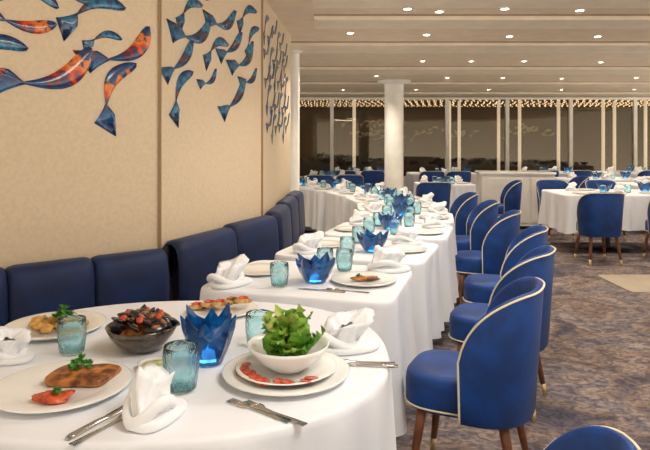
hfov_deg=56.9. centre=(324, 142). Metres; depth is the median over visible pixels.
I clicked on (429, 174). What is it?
dining chair
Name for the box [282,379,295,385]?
tomato slice
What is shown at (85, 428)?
knife
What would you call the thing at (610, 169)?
folded napkin
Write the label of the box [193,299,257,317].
dinner plate
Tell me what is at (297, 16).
ceiling
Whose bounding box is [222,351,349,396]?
dinner plate
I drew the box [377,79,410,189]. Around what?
pillar
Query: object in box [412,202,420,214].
tumbler
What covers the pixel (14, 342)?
folded napkin
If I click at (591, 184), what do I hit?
dining chair
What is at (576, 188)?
dinner plate
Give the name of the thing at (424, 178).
folded napkin
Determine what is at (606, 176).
folded napkin
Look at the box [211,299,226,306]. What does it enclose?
toast
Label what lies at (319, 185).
dining table
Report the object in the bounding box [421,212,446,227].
folded napkin
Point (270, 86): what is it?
fish sculpture
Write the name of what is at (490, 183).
counter
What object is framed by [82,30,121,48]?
fish sculpture
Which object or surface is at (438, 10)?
recessed light
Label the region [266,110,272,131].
fish sculpture
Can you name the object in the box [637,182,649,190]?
vase
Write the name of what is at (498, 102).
column
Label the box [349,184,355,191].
tumbler
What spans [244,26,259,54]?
fish sculpture
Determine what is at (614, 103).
column
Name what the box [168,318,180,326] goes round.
mussel
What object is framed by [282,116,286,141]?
fish sculpture
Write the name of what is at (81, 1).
fish sculpture
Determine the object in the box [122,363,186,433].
folded napkin
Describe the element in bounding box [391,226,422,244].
folded napkin
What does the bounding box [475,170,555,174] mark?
countertop
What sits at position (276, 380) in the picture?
tomato slice
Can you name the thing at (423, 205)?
dinner plate
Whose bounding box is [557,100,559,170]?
column
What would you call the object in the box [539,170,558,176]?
dining chair
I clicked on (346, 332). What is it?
folded napkin
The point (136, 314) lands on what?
mussel
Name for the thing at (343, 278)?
dinner plate
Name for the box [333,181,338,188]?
tumbler
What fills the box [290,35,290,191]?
trim
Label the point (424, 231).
dinner plate
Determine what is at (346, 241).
tumbler
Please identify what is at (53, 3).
fish sculpture
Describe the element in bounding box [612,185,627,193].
folded napkin
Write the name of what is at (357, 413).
tablecloth
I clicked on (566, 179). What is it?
dining table
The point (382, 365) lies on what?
knife
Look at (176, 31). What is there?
fish sculpture
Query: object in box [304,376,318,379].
tomato slice
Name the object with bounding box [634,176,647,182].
folded napkin
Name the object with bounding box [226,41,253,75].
fish sculpture
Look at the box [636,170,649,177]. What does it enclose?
dining chair
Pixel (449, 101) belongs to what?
column
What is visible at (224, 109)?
fish sculpture
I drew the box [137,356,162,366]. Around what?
sauce dish
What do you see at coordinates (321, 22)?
ceiling panel
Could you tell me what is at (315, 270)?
candle holder
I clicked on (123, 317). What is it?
cherry tomato
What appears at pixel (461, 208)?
dining chair
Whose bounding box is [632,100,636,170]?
trim
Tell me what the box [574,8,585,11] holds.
recessed light
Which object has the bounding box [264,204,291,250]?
banquette section
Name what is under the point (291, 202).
banquette section
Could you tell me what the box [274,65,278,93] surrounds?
fish sculpture
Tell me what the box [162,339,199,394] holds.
tumbler
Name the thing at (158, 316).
cherry tomato
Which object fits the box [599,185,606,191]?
tumbler
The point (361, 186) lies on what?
tumbler
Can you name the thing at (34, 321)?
potato
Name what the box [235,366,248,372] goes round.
tomato slice
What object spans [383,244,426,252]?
dinner plate
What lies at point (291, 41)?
trim
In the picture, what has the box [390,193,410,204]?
vase
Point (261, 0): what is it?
trim
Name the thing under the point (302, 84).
trim
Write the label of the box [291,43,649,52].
trim
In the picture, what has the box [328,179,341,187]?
vase
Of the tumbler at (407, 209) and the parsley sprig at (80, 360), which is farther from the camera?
the tumbler at (407, 209)
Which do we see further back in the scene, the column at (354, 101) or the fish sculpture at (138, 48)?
the column at (354, 101)
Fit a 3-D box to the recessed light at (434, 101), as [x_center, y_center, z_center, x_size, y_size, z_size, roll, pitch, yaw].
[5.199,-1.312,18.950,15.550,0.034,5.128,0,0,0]
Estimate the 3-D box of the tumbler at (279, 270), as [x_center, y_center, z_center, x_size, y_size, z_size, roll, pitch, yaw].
[-0.210,0.605,2.760,0.088,0.108,0.088,0,0,0]
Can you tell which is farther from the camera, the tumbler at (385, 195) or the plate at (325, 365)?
the tumbler at (385, 195)
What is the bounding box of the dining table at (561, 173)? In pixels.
[559,171,566,176]
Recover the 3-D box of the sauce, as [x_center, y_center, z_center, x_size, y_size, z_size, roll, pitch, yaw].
[-0.501,0.647,1.755,0.066,0.012,0.066,0,0,0]
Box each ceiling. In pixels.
[266,0,649,97]
[300,100,649,106]
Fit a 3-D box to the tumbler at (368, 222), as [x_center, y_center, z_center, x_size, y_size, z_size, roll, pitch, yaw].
[0.324,0.605,4.402,0.088,0.108,0.088,0,0,0]
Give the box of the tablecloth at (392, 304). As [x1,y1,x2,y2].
[199,260,416,436]
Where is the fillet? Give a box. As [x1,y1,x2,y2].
[44,363,121,387]
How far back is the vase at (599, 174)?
11.23 m
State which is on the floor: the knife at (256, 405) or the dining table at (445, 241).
the dining table at (445, 241)
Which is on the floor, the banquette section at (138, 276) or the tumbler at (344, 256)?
the banquette section at (138, 276)
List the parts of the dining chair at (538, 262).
leg, seat, backrest, leg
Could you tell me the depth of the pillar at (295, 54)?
7.37 m
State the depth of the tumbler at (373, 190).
7.24 m
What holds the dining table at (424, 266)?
on the floor
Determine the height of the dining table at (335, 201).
0.760 m
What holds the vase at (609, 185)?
on the dining table at (558, 207)
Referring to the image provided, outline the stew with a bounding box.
[120,323,164,334]
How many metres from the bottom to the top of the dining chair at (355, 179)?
0.858 m
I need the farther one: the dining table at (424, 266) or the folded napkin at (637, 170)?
the folded napkin at (637, 170)
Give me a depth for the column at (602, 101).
18.52 m
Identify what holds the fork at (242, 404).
on the tablecloth at (357, 413)
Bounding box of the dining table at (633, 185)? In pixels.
[617,182,644,188]
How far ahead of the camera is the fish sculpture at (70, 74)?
3.20 m
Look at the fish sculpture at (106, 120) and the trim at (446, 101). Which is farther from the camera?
the trim at (446, 101)
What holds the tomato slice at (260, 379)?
on the plate at (325, 365)
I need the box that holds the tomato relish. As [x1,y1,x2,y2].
[31,389,75,404]
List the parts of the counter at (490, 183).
door panel, door panel, door panel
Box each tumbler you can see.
[57,315,86,355]
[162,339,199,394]
[245,309,269,341]
[270,261,288,287]
[301,178,306,185]
[317,247,332,259]
[320,180,325,186]
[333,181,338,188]
[336,248,352,271]
[340,236,354,254]
[346,181,351,188]
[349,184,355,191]
[352,226,364,243]
[359,185,365,193]
[363,217,374,232]
[371,188,377,194]
[373,212,383,226]
[378,190,385,199]
[382,206,391,215]
[384,194,390,204]
[386,197,394,201]
[386,202,394,213]
[389,219,401,234]
[404,213,414,226]
[405,207,414,213]
[406,197,414,204]
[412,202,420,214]
[436,177,441,181]
[449,177,454,183]
[592,173,597,178]
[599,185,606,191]
[624,184,630,192]
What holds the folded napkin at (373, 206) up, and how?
on the dining table at (449, 221)
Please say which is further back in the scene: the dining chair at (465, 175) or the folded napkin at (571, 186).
the dining chair at (465, 175)
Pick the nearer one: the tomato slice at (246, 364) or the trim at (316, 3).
the tomato slice at (246, 364)
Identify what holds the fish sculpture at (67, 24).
attached to the wall
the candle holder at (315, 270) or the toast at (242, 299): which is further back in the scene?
the candle holder at (315, 270)
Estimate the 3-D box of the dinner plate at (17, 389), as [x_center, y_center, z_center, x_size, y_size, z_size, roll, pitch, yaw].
[-0.700,0.649,1.600,0.354,0.021,0.354,0,0,0]
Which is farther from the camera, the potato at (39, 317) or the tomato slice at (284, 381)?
the potato at (39, 317)
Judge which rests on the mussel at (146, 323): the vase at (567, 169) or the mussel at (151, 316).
the mussel at (151, 316)
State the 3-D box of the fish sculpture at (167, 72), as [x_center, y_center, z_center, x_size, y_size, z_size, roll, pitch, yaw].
[-0.912,-0.506,3.702,0.010,0.311,0.359,0,0,22]
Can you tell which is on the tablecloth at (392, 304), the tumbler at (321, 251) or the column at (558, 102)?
the tumbler at (321, 251)
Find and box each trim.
[158,0,161,248]
[261,0,262,215]
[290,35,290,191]
[291,41,649,42]
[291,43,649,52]
[300,66,649,66]
[300,67,649,74]
[300,82,649,86]
[300,92,649,95]
[300,98,649,99]
[312,0,649,7]
[314,14,649,15]
[330,100,333,170]
[445,100,448,171]
[505,100,508,169]
[568,100,572,170]
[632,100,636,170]
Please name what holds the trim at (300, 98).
attached to the ceiling at (297, 16)
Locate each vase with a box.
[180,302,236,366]
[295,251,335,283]
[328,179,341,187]
[356,228,388,252]
[357,182,371,192]
[378,187,395,194]
[378,211,403,229]
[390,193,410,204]
[391,201,413,215]
[437,175,449,181]
[563,166,572,171]
[590,171,602,177]
[596,182,612,191]
[620,171,630,177]
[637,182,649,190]
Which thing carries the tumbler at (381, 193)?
on the dining table at (351, 202)
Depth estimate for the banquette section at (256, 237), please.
4.34 m
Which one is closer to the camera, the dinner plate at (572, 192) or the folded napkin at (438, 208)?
the folded napkin at (438, 208)
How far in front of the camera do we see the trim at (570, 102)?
15.64 m
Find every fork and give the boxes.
[69,414,122,446]
[226,398,290,422]
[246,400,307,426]
[326,288,369,292]
[344,359,394,363]
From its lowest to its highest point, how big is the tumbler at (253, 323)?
0.108 m
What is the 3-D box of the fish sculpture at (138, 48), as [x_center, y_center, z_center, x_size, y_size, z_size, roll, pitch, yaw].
[-1.190,-0.532,3.374,0.439,0.299,0.011,0,0,-38]
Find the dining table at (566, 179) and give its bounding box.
[555,177,649,182]
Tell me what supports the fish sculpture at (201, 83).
attached to the wall
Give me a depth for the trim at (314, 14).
5.50 m
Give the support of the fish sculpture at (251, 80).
attached to the wall
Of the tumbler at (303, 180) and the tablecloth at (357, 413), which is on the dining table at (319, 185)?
the tumbler at (303, 180)
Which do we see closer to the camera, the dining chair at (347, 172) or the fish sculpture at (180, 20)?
the fish sculpture at (180, 20)
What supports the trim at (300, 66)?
attached to the ceiling at (297, 16)
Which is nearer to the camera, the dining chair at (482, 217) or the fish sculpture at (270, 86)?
the fish sculpture at (270, 86)
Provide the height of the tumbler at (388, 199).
0.108 m
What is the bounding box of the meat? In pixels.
[350,275,379,280]
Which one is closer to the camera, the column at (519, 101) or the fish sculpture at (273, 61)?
the fish sculpture at (273, 61)
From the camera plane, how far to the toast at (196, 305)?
2.32 m
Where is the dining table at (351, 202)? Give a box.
[344,196,418,222]
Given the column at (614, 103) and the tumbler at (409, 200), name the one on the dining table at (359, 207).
the tumbler at (409, 200)
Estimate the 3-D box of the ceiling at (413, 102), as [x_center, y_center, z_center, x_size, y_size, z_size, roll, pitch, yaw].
[4.000,-1.380,19.000,22.000,0.100,6.000,0,0,0]
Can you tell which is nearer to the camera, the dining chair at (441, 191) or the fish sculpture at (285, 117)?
the fish sculpture at (285, 117)
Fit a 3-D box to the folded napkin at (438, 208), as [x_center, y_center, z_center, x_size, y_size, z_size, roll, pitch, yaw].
[1.042,0.600,5.581,0.205,0.119,0.151,0,0,-10]
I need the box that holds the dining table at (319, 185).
[300,184,329,232]
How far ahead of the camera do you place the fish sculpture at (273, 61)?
5.43 m
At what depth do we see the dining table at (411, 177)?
12.85 m
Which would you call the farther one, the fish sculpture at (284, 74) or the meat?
the fish sculpture at (284, 74)
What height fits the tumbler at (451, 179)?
0.108 m
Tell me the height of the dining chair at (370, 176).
0.858 m
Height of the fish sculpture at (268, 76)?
0.229 m
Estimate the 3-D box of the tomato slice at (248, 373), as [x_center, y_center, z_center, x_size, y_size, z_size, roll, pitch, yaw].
[-0.208,0.631,1.641,0.040,0.010,0.039,0,0,32]
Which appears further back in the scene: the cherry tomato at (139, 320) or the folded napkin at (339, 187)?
the folded napkin at (339, 187)
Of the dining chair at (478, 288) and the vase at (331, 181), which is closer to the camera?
the dining chair at (478, 288)
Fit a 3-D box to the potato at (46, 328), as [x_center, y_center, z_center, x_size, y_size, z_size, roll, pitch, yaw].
[-0.957,0.638,2.066,0.044,0.030,0.056,0,0,-16]
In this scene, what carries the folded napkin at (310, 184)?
on the dining table at (314, 199)
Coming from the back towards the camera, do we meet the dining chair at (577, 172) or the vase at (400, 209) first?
the dining chair at (577, 172)
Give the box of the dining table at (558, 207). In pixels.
[537,189,649,252]
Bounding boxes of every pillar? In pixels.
[291,50,302,190]
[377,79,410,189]
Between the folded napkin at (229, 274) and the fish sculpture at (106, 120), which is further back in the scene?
the fish sculpture at (106, 120)
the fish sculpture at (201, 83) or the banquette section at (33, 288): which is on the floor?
the banquette section at (33, 288)
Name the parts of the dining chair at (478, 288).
seat, backrest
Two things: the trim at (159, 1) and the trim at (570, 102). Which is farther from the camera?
the trim at (570, 102)
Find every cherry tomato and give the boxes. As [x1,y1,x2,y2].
[120,315,126,320]
[136,317,142,323]
[155,313,161,318]
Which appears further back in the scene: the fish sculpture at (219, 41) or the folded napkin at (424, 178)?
the folded napkin at (424, 178)
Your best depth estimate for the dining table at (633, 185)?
9.55 m
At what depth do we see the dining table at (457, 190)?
9.48 m
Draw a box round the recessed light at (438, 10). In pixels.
[434,9,444,12]
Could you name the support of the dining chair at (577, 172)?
on the floor
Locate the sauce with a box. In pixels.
[142,360,162,366]
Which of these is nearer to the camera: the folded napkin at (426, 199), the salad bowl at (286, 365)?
the salad bowl at (286, 365)
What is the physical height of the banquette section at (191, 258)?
0.845 m
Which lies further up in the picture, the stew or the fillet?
the stew
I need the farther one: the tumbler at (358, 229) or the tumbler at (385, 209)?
the tumbler at (385, 209)
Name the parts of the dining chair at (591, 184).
backrest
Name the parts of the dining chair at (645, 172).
backrest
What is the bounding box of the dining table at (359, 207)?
[357,203,447,211]
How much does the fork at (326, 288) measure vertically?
0.006 m
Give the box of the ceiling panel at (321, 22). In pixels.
[314,16,649,28]
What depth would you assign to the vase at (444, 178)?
9.78 m
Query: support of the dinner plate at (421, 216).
on the dining table at (449, 221)
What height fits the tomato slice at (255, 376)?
0.010 m
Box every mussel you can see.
[109,325,125,334]
[114,318,127,325]
[119,312,132,316]
[126,317,136,324]
[127,323,139,332]
[131,311,146,323]
[138,309,148,314]
[142,319,151,326]
[143,322,166,333]
[145,312,158,322]
[155,308,165,316]
[156,316,171,329]
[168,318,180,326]
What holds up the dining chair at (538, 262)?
on the floor
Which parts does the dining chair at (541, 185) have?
backrest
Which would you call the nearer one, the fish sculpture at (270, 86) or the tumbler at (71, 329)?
the tumbler at (71, 329)
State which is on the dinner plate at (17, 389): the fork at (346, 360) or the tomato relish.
the tomato relish
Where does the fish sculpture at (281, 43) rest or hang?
attached to the wall
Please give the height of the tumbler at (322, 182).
0.108 m
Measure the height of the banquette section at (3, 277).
0.810 m
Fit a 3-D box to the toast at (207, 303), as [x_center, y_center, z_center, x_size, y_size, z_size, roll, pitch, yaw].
[-0.454,0.631,2.358,0.045,0.034,0.084,0,0,28]
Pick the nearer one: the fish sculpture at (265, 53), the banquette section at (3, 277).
the banquette section at (3, 277)
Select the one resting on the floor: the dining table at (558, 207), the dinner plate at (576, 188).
the dining table at (558, 207)
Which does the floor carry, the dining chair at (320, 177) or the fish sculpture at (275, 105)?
the dining chair at (320, 177)
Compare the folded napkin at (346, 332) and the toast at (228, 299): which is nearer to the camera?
the folded napkin at (346, 332)
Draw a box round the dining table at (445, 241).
[324,222,458,321]
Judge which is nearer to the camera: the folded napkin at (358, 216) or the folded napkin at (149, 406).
the folded napkin at (149, 406)
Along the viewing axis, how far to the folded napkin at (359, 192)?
7.30 m
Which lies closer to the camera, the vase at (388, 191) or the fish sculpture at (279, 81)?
the fish sculpture at (279, 81)
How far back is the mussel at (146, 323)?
1.85 m
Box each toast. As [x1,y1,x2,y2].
[189,302,205,309]
[200,299,215,306]
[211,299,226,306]
[223,296,238,303]
[235,296,251,302]
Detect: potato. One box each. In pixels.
[28,318,42,327]
[31,315,46,319]
[33,321,49,330]
[40,324,53,332]
[43,316,56,323]
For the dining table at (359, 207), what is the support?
on the floor
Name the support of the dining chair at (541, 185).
on the floor
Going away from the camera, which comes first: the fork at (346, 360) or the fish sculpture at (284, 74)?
the fork at (346, 360)
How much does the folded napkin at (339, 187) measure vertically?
0.119 m
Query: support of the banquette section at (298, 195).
on the floor
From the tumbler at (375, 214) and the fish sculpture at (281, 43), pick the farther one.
the fish sculpture at (281, 43)
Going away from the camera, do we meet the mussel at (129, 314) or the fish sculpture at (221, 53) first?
the mussel at (129, 314)
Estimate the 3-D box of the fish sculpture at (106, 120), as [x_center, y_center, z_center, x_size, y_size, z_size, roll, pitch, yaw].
[-1.178,-0.250,3.383,0.242,0.428,0.011,0,0,-38]
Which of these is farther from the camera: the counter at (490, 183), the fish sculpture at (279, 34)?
the counter at (490, 183)
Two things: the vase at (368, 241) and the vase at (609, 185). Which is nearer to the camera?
the vase at (368, 241)
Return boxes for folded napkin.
[0,326,34,365]
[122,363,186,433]
[206,254,251,289]
[292,231,323,254]
[305,180,318,187]
[309,170,317,174]
[315,307,378,355]
[333,183,345,191]
[349,209,371,224]
[353,187,365,196]
[364,193,380,203]
[364,200,383,212]
[367,245,409,273]
[373,182,384,189]
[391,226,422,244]
[399,187,410,195]
[418,192,433,203]
[420,175,427,181]
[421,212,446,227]
[426,201,447,214]
[455,175,462,181]
[565,182,577,190]
[566,172,576,177]
[601,173,611,179]
[606,166,613,171]
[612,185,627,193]
[634,167,642,172]
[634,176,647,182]
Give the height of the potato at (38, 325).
0.030 m
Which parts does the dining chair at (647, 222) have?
seat, leg, backrest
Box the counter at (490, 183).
[475,170,555,229]
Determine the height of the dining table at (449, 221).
0.760 m
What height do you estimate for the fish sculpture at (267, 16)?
0.285 m
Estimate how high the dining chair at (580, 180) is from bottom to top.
0.858 m
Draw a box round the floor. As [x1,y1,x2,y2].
[305,226,649,449]
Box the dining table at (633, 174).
[592,171,637,177]
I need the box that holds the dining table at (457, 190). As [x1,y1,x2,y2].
[414,182,475,209]
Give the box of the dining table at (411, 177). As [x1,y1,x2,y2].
[404,172,476,193]
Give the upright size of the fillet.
0.030 m
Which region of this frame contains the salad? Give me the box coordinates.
[261,304,324,355]
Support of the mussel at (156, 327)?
in the bowl at (148, 343)
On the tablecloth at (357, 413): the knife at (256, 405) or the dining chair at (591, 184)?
the knife at (256, 405)
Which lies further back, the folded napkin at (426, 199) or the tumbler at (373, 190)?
the tumbler at (373, 190)
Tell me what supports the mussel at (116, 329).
on the stew
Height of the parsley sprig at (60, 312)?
0.058 m
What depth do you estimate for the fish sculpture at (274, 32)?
5.44 m
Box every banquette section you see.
[0,267,7,325]
[5,257,94,322]
[90,248,168,306]
[162,227,237,300]
[223,215,278,262]
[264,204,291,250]
[276,196,298,244]
[285,190,309,236]
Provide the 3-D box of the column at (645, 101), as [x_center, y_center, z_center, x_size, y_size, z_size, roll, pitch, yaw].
[10.000,0.045,18.721,0.100,2.750,0.100,0,0,0]
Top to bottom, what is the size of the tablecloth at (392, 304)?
0.760 m
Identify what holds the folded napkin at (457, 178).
on the dining table at (457, 190)
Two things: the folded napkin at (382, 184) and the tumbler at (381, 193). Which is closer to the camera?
the tumbler at (381, 193)
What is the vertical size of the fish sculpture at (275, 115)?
0.285 m
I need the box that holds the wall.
[0,0,289,268]
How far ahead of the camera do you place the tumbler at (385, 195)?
6.41 m
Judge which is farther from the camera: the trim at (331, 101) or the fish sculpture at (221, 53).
the trim at (331, 101)
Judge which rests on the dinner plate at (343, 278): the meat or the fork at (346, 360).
the meat
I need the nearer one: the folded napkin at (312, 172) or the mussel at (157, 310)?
the mussel at (157, 310)
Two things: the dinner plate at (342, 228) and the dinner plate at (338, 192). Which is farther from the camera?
the dinner plate at (338, 192)
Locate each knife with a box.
[65,406,122,440]
[296,288,345,292]
[348,363,397,367]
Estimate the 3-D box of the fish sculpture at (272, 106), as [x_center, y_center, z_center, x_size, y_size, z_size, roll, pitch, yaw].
[-0.458,-0.345,5.285,0.009,0.229,0.322,0,0,4]
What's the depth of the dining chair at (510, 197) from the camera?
8.87 m
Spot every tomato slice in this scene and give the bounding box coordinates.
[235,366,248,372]
[241,362,250,366]
[243,370,255,376]
[249,374,262,382]
[255,377,269,385]
[273,378,282,383]
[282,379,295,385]
[300,378,312,382]
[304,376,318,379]
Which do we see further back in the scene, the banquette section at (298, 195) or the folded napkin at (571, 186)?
the folded napkin at (571, 186)
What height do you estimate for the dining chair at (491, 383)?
0.858 m
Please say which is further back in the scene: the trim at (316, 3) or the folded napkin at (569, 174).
the folded napkin at (569, 174)
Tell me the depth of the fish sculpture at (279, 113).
5.58 m
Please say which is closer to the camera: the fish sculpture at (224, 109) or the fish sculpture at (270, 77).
the fish sculpture at (224, 109)
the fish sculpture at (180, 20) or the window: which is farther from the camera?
the window
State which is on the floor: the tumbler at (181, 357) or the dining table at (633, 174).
the dining table at (633, 174)
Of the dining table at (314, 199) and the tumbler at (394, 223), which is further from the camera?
the dining table at (314, 199)
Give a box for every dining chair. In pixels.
[307,175,333,183]
[335,170,355,174]
[335,175,363,185]
[360,170,384,187]
[405,276,544,449]
[416,182,450,212]
[419,171,444,181]
[446,171,470,182]
[448,245,555,422]
[449,192,477,234]
[455,210,520,306]
[456,199,498,250]
[463,225,547,303]
[498,180,522,215]
[536,180,574,239]
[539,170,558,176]
[543,425,640,449]
[568,176,589,187]
[570,170,591,176]
[574,192,624,265]
[585,180,625,239]
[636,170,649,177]
[642,201,649,258]
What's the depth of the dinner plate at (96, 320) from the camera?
2.14 m
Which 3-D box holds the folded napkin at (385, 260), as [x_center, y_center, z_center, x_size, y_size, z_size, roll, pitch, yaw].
[0.327,0.594,3.100,0.224,0.132,0.162,0,0,-11]
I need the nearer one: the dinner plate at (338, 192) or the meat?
the meat
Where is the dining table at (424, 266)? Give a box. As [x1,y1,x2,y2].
[274,237,443,354]
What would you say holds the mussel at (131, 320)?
on the stew
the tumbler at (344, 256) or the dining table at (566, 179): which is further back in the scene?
the dining table at (566, 179)
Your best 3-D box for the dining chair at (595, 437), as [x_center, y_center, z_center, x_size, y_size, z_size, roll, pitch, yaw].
[0.400,1.024,1.272,0.503,0.798,0.446,0,0,24]
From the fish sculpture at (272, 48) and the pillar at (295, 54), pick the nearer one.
the fish sculpture at (272, 48)
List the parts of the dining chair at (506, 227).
leg, leg, seat, backrest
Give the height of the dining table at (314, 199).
0.760 m
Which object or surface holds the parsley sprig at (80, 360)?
on the fillet
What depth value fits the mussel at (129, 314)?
1.90 m
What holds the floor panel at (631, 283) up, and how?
on the floor
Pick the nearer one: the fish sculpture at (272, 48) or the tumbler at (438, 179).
the fish sculpture at (272, 48)
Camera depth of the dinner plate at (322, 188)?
8.63 m
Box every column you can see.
[353,100,355,167]
[449,101,450,171]
[458,101,460,170]
[497,101,499,169]
[518,100,520,170]
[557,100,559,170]
[601,100,604,170]
[613,101,615,169]
[644,100,646,169]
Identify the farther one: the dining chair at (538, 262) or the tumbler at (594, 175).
the tumbler at (594, 175)
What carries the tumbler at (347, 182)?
on the dining table at (314, 199)
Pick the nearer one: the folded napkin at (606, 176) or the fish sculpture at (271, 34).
the fish sculpture at (271, 34)
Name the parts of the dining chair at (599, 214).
leg, leg, backrest, leg, leg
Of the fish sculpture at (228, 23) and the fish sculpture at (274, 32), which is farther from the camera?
the fish sculpture at (274, 32)
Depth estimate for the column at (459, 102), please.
18.96 m
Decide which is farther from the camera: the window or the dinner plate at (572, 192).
the window
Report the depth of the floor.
3.95 m
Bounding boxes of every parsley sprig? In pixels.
[43,304,77,321]
[51,386,67,394]
[67,353,93,371]
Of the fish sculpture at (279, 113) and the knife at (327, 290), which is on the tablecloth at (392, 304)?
the knife at (327, 290)
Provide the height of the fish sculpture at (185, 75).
0.373 m
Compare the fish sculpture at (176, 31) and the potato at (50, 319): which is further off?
the fish sculpture at (176, 31)
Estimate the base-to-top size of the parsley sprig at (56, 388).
0.020 m
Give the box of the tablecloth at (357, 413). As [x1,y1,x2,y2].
[0,301,396,449]
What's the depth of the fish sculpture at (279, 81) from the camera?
5.74 m
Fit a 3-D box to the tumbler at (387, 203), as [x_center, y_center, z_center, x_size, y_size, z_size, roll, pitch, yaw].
[0.609,0.605,5.580,0.088,0.108,0.088,0,0,0]
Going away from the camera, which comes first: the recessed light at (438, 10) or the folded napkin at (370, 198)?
the recessed light at (438, 10)
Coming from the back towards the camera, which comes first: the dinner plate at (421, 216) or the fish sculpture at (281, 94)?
the fish sculpture at (281, 94)
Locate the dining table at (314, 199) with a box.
[300,186,349,230]
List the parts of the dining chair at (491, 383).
leg, seat, leg, backrest, leg, leg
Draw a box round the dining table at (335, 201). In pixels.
[323,190,370,231]
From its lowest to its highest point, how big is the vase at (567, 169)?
0.125 m
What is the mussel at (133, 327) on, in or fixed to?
on the stew
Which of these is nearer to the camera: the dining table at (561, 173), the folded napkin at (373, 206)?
the folded napkin at (373, 206)
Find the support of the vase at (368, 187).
on the dining table at (335, 201)
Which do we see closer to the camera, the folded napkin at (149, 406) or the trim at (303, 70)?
the folded napkin at (149, 406)
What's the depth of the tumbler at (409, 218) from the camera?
4.67 m
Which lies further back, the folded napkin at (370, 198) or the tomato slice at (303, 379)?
the folded napkin at (370, 198)
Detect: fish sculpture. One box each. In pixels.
[0,0,58,8]
[0,13,56,33]
[0,34,27,50]
[0,47,91,92]
[56,0,125,40]
[73,26,150,72]
[76,0,90,3]
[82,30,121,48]
[94,62,136,135]
[162,40,193,83]
[166,18,211,43]
[169,70,193,127]
[175,0,202,27]
[196,69,216,89]
[202,9,236,29]
[203,37,228,70]
[215,32,242,63]
[217,79,245,121]
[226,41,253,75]
[236,5,256,31]
[237,68,256,83]
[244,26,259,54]
[263,15,268,43]
[263,40,269,58]
[264,66,270,88]
[266,84,271,112]
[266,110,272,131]
[267,25,273,44]
[269,47,273,67]
[269,63,274,82]
[270,93,275,114]
[271,20,277,37]
[271,114,276,143]
[272,49,277,68]
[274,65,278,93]
[274,92,279,111]
[275,113,279,134]
[276,32,280,51]
[276,51,281,64]
[277,69,281,86]
[278,92,282,115]
[278,112,283,131]
[279,33,283,49]
[280,74,285,91]
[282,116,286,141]
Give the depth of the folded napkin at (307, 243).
3.58 m
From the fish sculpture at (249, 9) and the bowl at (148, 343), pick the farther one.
the fish sculpture at (249, 9)
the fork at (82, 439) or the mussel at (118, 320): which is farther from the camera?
the mussel at (118, 320)
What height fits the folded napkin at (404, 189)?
0.120 m
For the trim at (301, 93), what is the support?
attached to the ceiling at (297, 16)
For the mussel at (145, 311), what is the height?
0.032 m
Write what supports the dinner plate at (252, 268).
on the tablecloth at (392, 304)
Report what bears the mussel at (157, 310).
on the stew
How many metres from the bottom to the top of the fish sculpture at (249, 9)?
0.256 m
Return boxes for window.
[300,107,649,175]
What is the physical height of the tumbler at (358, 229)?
0.108 m
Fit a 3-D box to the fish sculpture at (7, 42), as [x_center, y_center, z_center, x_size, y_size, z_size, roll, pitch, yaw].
[-1.684,-0.409,2.982,0.386,0.280,0.010,0,0,-38]
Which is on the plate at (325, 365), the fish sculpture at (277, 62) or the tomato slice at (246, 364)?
the tomato slice at (246, 364)
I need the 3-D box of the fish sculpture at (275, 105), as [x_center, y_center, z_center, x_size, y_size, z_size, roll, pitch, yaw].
[-0.443,-0.372,5.515,0.009,0.213,0.334,0,0,4]
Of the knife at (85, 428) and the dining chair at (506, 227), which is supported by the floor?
the dining chair at (506, 227)
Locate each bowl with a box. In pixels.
[105,317,177,353]
[247,332,329,374]
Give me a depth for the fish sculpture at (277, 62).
5.71 m
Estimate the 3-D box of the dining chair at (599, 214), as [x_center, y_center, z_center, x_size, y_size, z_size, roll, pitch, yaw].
[3.240,0.994,7.119,0.524,0.858,0.559,0,0,0]
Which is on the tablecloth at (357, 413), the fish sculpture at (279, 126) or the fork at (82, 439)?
the fork at (82, 439)
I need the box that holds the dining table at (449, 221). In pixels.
[349,212,458,284]
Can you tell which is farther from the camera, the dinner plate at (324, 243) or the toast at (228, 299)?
the dinner plate at (324, 243)
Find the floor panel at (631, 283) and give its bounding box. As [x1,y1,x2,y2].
[598,275,649,292]
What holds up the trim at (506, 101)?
on the trim
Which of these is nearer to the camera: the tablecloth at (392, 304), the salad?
the salad
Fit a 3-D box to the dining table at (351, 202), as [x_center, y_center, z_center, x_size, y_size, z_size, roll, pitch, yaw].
[0.745,1.040,7.164,1.004,0.760,0.832,0,0,-9]
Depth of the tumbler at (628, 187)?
7.89 m
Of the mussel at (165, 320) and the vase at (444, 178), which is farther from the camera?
the vase at (444, 178)
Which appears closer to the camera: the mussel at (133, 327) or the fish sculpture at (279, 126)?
the mussel at (133, 327)
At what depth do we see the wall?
3.45 m
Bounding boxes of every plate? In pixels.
[0,359,131,413]
[5,310,105,339]
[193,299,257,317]
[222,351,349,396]
[235,353,336,385]
[243,263,269,274]
[314,187,330,189]
[320,240,339,247]
[331,271,396,286]
[334,226,351,231]
[338,192,354,193]
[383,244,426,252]
[418,228,443,234]
[419,215,448,218]
[421,204,430,207]
[572,192,592,193]
[576,188,595,189]
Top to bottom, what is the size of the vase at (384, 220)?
0.125 m
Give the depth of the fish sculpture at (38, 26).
3.12 m
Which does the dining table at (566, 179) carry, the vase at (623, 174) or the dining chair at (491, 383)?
the vase at (623, 174)

